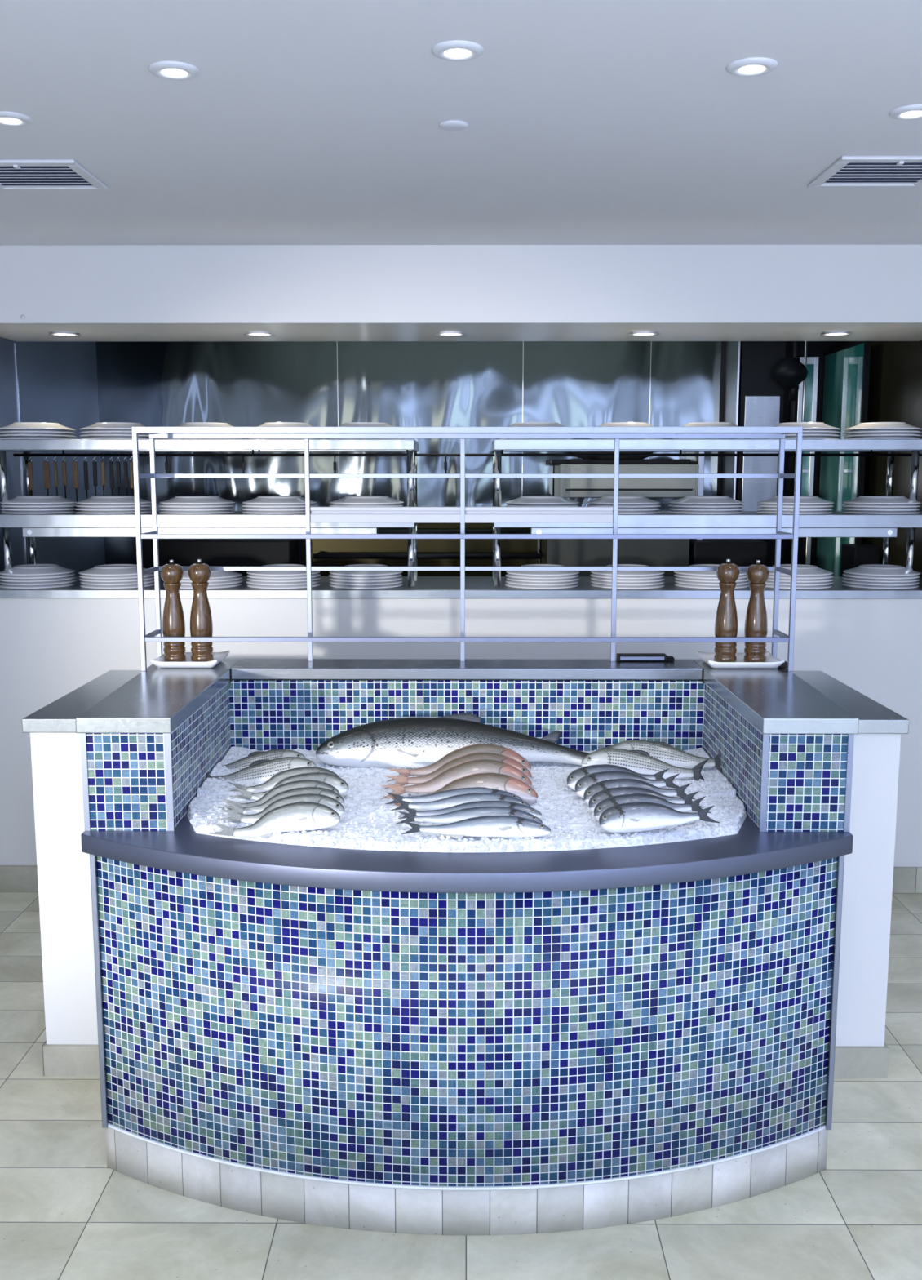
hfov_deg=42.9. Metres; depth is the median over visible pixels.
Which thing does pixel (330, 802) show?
fish
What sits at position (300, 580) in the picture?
dinner plate
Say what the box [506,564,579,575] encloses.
dinner plate
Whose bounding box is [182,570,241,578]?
dinner plate
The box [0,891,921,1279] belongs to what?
floor
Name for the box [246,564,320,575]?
dinner plate
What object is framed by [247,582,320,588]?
dinner plate
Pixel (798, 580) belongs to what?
dinner plate
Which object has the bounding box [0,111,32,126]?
recessed light
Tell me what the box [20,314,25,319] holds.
wall cap
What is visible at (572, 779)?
fish
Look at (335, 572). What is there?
dinner plate
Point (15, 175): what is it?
ceiling vent
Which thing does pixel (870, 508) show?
dinner plate
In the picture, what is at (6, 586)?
dinner plate
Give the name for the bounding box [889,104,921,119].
recessed light
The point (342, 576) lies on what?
dinner plate
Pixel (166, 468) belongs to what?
clip
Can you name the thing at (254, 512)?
dinner plate
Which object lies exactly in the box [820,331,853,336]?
recessed light
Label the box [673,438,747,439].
dinner plate
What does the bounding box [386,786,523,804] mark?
fish
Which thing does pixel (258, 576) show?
dinner plate
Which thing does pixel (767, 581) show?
dinner plate
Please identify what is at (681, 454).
rail
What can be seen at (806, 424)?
dinner plate
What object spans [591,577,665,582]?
dinner plate
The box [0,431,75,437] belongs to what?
dinner plate
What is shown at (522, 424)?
dinner plate
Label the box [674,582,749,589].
dinner plate
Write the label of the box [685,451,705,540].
upright
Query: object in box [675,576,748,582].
dinner plate
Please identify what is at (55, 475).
tool
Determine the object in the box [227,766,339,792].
fish
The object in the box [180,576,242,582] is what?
dinner plate
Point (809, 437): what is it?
dinner plate
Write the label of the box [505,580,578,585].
dinner plate
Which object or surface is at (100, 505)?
dinner plate
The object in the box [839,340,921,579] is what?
wall
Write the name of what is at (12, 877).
baseboard
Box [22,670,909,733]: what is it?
countertop
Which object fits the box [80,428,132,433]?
dinner plate
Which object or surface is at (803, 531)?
heat lamp housing
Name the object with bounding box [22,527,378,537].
heat lamp housing
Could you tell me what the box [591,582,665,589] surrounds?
dinner plate
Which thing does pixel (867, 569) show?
dinner plate
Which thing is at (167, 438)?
dinner plate
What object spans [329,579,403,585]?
dinner plate
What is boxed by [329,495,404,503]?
dinner plate
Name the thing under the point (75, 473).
tool
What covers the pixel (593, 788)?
fish
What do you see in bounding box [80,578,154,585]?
dinner plate
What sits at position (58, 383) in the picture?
wall
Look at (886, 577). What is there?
dinner plate
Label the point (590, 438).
dinner plate
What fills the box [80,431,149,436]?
dinner plate
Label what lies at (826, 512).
dinner plate
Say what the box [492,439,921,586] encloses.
shelf
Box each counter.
[22,670,909,1078]
[75,658,859,1235]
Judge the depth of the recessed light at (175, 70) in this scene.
2.51 m
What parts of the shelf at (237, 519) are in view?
post, post, post, post, post, post, post, post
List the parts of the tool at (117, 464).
handle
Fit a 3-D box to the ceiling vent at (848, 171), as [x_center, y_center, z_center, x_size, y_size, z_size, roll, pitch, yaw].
[1.212,-1.338,3.369,0.340,0.016,0.330,0,8,0]
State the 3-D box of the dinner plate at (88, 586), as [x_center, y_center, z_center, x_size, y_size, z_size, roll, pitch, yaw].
[-1.408,-0.239,4.821,0.301,0.028,0.301,0,8,-2]
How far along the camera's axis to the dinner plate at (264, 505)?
4.65 m
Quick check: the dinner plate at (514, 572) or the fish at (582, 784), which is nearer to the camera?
the fish at (582, 784)
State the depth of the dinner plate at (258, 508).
4.65 m
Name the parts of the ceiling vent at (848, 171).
blade, blade, blade, blade, blade, blade, blade, lever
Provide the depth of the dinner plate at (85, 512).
4.66 m
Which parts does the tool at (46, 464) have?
handle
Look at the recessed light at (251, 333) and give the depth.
4.83 m
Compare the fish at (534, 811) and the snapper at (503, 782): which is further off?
the snapper at (503, 782)
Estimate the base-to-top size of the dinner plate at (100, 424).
0.028 m
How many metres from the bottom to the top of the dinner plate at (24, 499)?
0.028 m
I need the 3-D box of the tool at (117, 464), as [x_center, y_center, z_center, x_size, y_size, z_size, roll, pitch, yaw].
[-1.450,-0.658,4.973,0.032,0.270,0.012,0,8,0]
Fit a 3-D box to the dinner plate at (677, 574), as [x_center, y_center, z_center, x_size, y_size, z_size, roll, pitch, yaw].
[1.026,-0.276,4.804,0.301,0.028,0.301,5,9,31]
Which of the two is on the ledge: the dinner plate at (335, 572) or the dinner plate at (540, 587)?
the dinner plate at (540, 587)
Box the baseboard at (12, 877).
[0,865,921,893]
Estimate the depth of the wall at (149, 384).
6.28 m
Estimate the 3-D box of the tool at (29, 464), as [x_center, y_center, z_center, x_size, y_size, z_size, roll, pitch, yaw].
[-1.823,-0.652,4.976,0.032,0.283,0.012,0,8,0]
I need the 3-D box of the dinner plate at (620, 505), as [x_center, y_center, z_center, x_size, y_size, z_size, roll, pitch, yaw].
[0.661,-0.556,4.764,0.301,0.028,0.301,-1,8,-8]
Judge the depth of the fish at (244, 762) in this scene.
3.28 m
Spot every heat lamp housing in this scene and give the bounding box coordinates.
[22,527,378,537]
[529,527,897,537]
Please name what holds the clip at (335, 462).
hanging from the rail
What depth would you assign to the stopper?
3.44 m
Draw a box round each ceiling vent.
[0,159,109,191]
[808,155,921,187]
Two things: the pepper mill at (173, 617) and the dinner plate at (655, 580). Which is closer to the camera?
the pepper mill at (173, 617)
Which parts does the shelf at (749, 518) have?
post, post, post, post, post, post, post, post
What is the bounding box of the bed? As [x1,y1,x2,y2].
[186,746,746,853]
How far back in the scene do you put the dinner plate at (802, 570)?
4.71 m
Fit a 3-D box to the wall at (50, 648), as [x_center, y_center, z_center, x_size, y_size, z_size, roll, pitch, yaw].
[0.024,-0.330,4.953,6.400,2.658,0.640,0,8,0]
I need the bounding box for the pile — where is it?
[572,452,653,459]
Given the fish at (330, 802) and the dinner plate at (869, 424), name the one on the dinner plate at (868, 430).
the dinner plate at (869, 424)
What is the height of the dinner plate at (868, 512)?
0.028 m
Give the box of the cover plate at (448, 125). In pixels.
[439,120,468,130]
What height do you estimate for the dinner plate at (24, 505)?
0.028 m
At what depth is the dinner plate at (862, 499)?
4.67 m
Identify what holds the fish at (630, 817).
on the bed
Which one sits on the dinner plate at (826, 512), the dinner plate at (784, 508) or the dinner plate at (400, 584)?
the dinner plate at (784, 508)
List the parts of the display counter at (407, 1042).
edge trim, edge trim, edge trim, edge trim, edge trim, edge trim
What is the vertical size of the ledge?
0.034 m
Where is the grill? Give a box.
[547,459,699,497]
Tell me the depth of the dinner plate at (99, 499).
4.68 m
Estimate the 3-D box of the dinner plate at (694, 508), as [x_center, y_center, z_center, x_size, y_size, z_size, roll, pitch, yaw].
[0.997,-0.543,4.769,0.301,0.028,0.301,6,10,38]
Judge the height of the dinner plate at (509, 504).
0.028 m
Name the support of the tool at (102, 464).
hanging from the rail
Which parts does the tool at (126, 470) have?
handle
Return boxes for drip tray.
[569,490,695,497]
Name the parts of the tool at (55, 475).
handle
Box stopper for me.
[778,661,787,668]
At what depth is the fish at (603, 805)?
2.80 m
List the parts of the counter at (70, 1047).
stone skirting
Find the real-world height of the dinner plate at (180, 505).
0.028 m
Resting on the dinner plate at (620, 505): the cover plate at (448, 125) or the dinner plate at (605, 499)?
the dinner plate at (605, 499)
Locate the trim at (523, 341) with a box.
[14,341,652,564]
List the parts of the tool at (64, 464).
handle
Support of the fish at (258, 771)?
on the bed
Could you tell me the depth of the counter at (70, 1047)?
3.28 m
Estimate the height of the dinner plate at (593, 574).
0.028 m
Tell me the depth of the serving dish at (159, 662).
3.43 m
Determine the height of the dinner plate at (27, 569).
0.028 m
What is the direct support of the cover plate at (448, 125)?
attached to the ceiling
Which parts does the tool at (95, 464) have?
handle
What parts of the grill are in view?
lid, door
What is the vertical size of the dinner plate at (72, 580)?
0.028 m
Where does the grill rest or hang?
attached to the wall at (149, 384)
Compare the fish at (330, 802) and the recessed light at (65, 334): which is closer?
the fish at (330, 802)
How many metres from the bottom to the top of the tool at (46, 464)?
0.277 m
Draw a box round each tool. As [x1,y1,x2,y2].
[27,452,33,495]
[43,452,50,495]
[53,452,57,495]
[62,453,66,497]
[71,452,80,511]
[83,452,88,498]
[92,452,97,496]
[100,452,105,495]
[109,452,114,495]
[115,452,120,495]
[123,452,128,495]
[129,452,133,495]
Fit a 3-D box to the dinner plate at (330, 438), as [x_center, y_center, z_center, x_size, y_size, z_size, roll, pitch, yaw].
[-0.380,-0.820,4.733,0.301,0.028,0.301,0,8,3]
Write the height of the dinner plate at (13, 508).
0.028 m
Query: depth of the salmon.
3.30 m
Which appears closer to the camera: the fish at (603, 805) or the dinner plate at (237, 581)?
the fish at (603, 805)
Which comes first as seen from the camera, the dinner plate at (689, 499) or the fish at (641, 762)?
the fish at (641, 762)
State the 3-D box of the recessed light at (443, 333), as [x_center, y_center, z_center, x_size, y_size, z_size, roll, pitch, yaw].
[-0.041,-1.257,4.821,0.128,0.008,0.128,0,8,0]
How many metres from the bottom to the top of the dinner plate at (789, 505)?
0.028 m
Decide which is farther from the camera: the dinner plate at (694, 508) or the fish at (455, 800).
the dinner plate at (694, 508)
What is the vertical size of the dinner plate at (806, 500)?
0.028 m
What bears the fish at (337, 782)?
on the bed
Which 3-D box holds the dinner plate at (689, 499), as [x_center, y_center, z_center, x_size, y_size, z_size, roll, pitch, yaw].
[0.996,-0.569,4.762,0.301,0.028,0.301,-1,8,-5]
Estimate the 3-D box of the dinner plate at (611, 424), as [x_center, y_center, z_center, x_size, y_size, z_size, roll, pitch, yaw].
[0.662,-0.859,4.725,0.301,0.028,0.301,-3,9,-22]
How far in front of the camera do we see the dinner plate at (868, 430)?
4.61 m
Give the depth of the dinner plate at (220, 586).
4.71 m
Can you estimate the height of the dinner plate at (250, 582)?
0.028 m
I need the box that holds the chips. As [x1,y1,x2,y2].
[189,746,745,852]
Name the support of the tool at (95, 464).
hanging from the rail
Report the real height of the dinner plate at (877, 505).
0.028 m
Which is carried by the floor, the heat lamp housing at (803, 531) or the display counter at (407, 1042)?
the display counter at (407, 1042)
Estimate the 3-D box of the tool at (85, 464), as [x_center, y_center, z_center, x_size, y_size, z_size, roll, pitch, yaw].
[-1.587,-0.653,4.974,0.056,0.280,0.012,0,8,0]
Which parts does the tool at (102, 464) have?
handle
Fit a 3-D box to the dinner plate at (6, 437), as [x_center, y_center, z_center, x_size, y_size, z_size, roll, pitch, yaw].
[-1.714,-0.821,4.742,0.301,0.028,0.301,0,8,-3]
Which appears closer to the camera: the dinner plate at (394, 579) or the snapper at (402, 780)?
the snapper at (402, 780)
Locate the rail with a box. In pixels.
[13,449,921,456]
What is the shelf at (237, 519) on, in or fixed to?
on the ledge
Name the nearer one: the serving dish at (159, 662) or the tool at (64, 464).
the serving dish at (159, 662)
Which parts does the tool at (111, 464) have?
handle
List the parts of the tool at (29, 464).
handle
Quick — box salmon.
[315,712,614,768]
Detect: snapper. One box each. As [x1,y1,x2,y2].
[380,759,532,799]
[382,773,537,806]
[383,752,532,789]
[387,743,531,781]
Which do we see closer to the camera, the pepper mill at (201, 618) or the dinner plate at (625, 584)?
the pepper mill at (201, 618)
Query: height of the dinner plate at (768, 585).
0.028 m
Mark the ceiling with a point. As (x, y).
(300, 122)
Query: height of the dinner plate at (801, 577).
0.028 m
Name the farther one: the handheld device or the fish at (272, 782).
the handheld device
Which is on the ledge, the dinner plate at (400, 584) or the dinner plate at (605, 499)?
the dinner plate at (400, 584)
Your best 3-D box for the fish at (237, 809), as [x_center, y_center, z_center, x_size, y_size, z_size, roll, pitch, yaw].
[-0.438,0.397,2.878,0.304,0.063,0.059,-1,8,-4]
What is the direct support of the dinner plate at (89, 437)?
on the shelf at (237, 519)
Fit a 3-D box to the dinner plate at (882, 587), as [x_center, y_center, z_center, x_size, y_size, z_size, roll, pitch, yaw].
[1.716,-0.237,4.809,0.301,0.028,0.301,-3,9,-18]
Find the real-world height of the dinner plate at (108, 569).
0.028 m
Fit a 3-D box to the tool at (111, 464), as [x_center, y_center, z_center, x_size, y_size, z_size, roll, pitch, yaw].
[-1.478,-0.655,4.973,0.056,0.277,0.012,0,8,0]
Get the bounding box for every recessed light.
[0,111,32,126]
[48,331,80,337]
[148,60,199,79]
[244,331,275,336]
[431,40,484,61]
[435,331,466,336]
[628,331,659,336]
[726,57,777,76]
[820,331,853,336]
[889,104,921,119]
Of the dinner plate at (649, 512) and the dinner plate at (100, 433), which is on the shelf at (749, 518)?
the dinner plate at (649, 512)
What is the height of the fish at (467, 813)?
0.045 m
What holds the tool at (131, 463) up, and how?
hanging from the rail
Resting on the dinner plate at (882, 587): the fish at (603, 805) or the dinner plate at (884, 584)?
the dinner plate at (884, 584)
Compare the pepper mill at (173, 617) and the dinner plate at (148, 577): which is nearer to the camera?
the pepper mill at (173, 617)
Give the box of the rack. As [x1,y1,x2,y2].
[131,426,803,671]
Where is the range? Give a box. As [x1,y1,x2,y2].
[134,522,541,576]
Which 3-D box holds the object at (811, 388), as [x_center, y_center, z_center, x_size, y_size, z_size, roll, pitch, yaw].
[1.815,-0.340,6.291,0.100,2.300,0.030,0,8,0]
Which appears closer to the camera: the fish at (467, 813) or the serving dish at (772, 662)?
the fish at (467, 813)
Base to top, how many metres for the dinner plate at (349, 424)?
0.028 m
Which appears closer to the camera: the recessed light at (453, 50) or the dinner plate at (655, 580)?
the recessed light at (453, 50)
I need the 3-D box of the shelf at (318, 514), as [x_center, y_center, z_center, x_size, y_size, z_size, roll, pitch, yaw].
[0.002,-0.378,3.537,0.906,0.047,0.051,0,8,0]
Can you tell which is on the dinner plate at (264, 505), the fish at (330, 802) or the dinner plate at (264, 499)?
the dinner plate at (264, 499)
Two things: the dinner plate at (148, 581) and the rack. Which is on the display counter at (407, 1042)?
the rack
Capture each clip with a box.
[164,454,168,473]
[241,454,244,473]
[333,454,337,473]
[444,454,447,473]
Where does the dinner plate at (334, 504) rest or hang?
on the dinner plate
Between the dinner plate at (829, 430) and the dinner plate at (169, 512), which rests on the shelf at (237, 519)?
the dinner plate at (169, 512)
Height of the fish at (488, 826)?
0.045 m
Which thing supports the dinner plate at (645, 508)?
on the dinner plate at (649, 512)
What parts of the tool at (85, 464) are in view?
handle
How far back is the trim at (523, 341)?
5.25 m
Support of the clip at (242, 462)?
hanging from the rail
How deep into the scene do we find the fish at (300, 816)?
2.73 m
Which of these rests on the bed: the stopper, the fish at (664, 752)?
the fish at (664, 752)
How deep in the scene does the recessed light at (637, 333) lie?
4.82 m
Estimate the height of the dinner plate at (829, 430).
0.028 m
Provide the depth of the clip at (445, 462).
4.93 m
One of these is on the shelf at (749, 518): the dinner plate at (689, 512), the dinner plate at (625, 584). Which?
the dinner plate at (689, 512)
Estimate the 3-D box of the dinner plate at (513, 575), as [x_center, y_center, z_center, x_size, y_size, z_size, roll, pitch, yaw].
[0.332,-0.276,4.805,0.301,0.028,0.301,5,9,30]
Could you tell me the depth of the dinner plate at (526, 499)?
4.67 m
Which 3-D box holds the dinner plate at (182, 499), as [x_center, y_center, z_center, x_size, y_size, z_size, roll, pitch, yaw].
[-1.071,-0.571,4.771,0.301,0.028,0.301,-4,9,-27]
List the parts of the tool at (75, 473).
handle, blade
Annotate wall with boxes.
[0,244,921,866]
[0,337,105,576]
[95,341,839,566]
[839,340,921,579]
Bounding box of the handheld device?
[616,653,675,661]
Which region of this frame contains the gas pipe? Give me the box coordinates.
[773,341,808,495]
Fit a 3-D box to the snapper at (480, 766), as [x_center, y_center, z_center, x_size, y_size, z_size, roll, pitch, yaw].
[-0.014,0.357,3.029,0.390,0.086,0.069,0,8,-3]
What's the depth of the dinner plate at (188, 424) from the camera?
4.64 m
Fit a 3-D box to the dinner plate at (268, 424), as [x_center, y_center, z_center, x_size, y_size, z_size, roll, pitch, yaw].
[-0.703,-0.859,4.727,0.301,0.028,0.301,6,10,34]
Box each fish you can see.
[206,756,316,782]
[208,801,340,837]
[217,779,340,809]
[217,793,344,822]
[219,786,344,814]
[222,749,305,769]
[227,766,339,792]
[229,772,348,799]
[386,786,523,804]
[391,792,531,810]
[396,806,542,824]
[399,800,542,818]
[400,815,551,839]
[567,764,670,791]
[575,770,680,798]
[581,747,709,781]
[583,778,696,804]
[588,786,704,813]
[594,793,711,821]
[599,801,719,833]
[608,739,721,771]
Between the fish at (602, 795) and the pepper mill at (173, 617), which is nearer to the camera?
the fish at (602, 795)
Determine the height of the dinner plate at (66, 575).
0.028 m
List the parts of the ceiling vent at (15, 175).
lever, blade, blade, blade, blade, blade, blade, blade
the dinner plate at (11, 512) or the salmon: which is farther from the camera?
the dinner plate at (11, 512)
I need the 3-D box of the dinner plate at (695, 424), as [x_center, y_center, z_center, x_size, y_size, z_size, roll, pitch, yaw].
[1.000,-0.859,4.722,0.301,0.028,0.301,-1,8,-8]
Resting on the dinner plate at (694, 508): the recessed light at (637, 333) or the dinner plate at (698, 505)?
the dinner plate at (698, 505)
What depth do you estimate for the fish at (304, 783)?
2.94 m
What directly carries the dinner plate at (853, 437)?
on the shelf at (749, 518)
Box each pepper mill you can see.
[160,560,186,662]
[188,559,213,662]
[714,559,739,662]
[743,560,769,662]
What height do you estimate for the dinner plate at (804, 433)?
0.028 m
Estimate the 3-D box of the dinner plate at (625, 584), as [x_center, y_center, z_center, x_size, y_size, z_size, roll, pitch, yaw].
[0.682,-0.250,4.806,0.301,0.028,0.301,-6,10,-38]
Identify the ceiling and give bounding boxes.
[0,0,921,245]
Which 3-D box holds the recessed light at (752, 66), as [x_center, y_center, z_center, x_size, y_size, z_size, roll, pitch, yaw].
[0.620,-1.218,2.500,0.107,0.008,0.107,0,8,0]
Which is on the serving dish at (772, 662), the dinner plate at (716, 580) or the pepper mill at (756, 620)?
the pepper mill at (756, 620)
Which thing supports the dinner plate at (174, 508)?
on the dinner plate at (169, 512)
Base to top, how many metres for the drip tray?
0.034 m
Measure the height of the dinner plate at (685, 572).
0.028 m
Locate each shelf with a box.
[0,439,418,586]
[310,506,613,523]
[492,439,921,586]
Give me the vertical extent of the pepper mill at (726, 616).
0.310 m
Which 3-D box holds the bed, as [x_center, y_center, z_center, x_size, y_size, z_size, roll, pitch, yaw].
[0.014,0.396,3.060,1.394,0.042,0.859,0,8,0]
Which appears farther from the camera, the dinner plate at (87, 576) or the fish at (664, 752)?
the dinner plate at (87, 576)
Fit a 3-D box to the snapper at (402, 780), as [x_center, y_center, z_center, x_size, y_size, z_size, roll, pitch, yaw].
[-0.009,0.342,3.092,0.389,0.082,0.068,0,8,-2]
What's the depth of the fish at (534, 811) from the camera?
2.81 m
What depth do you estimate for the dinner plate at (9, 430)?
4.63 m
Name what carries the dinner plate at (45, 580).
on the dinner plate at (72, 580)
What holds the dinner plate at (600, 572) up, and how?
on the dinner plate at (593, 574)
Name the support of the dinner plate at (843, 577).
on the dinner plate at (884, 584)
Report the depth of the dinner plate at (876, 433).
4.61 m
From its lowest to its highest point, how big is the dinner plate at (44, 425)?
0.028 m
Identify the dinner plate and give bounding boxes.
[0,422,75,431]
[0,428,75,434]
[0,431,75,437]
[0,435,73,439]
[0,495,77,503]
[0,502,78,507]
[0,506,77,511]
[0,510,78,514]
[0,564,75,575]
[0,572,75,578]
[0,575,75,582]
[0,578,76,585]
[0,582,75,588]
[75,495,151,503]
[75,503,151,507]
[75,506,151,511]
[75,510,151,514]
[78,564,152,575]
[79,422,146,430]
[79,573,154,578]
[79,576,154,582]
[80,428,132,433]
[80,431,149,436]
[80,435,149,439]
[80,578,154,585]
[80,582,154,588]
[158,503,234,507]
[159,506,234,511]
[159,510,235,514]
[160,495,235,503]
[167,438,241,439]
[175,422,234,426]
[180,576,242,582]
[180,579,243,585]
[180,582,242,588]
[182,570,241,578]
[241,503,315,507]
[241,506,305,511]
[242,495,316,503]
[242,510,311,514]
[245,579,319,585]
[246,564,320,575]
[246,573,320,578]
[247,576,320,582]
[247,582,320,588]
[248,438,322,439]
[257,422,315,426]
[328,503,403,506]
[328,573,402,578]
[329,438,403,439]
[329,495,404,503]
[329,564,403,575]
[329,576,403,582]
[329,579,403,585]
[329,582,403,588]
[339,422,393,426]
[499,438,572,439]
[505,495,579,503]
[505,503,579,506]
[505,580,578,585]
[505,582,578,589]
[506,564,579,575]
[506,573,579,578]
[506,577,579,582]
[510,422,563,426]
[586,495,660,503]
[586,503,661,507]
[590,438,663,439]
[590,573,664,578]
[591,564,665,575]
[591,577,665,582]
[591,579,665,586]
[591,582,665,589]
[599,422,653,426]
[613,506,660,511]
[618,510,661,514]
[668,503,743,507]
[669,495,744,503]
[669,506,744,511]
[669,510,744,514]
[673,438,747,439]
[674,564,746,575]
[674,573,746,578]
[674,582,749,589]
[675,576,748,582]
[675,579,750,586]
[683,422,737,426]
[756,503,833,507]
[756,506,833,511]
[756,510,833,514]
[757,495,834,504]
[764,435,839,439]
[765,580,834,586]
[766,583,832,589]
[768,574,834,579]
[768,577,834,582]
[769,564,833,575]
[774,422,840,430]
[785,431,839,436]
[803,428,840,433]
[841,506,919,511]
[841,579,919,586]
[841,582,919,589]
[842,503,921,507]
[842,510,920,514]
[842,576,919,582]
[843,422,921,431]
[843,428,921,434]
[843,431,921,437]
[843,495,921,503]
[843,564,921,576]
[843,573,920,579]
[844,435,921,439]
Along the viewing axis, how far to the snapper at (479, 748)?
3.15 m
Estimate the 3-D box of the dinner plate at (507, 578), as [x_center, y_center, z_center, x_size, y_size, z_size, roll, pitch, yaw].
[0.335,-0.264,4.810,0.301,0.028,0.301,-2,8,-11]
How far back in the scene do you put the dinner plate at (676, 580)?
4.70 m
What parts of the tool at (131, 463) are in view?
handle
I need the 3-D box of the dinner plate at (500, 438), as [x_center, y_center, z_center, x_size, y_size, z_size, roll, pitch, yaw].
[0.301,-0.820,4.732,0.301,0.028,0.301,5,9,29]
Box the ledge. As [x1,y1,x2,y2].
[0,576,921,598]
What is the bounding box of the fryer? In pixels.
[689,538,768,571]
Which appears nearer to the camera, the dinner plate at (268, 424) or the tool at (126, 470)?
the dinner plate at (268, 424)
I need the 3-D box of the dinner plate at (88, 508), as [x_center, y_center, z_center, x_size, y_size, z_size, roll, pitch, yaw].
[-1.414,-0.544,4.776,0.301,0.028,0.301,-2,8,-15]
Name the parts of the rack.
post, post, rail, rail, post, rail, rail, post, rail, rail, rail, rail, rail, rail, post, rail, rail, post, post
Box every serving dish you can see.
[150,650,229,667]
[696,650,785,668]
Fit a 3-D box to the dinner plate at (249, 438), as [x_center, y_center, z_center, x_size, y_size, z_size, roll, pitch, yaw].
[-0.705,-0.820,4.735,0.301,0.028,0.301,1,8,8]

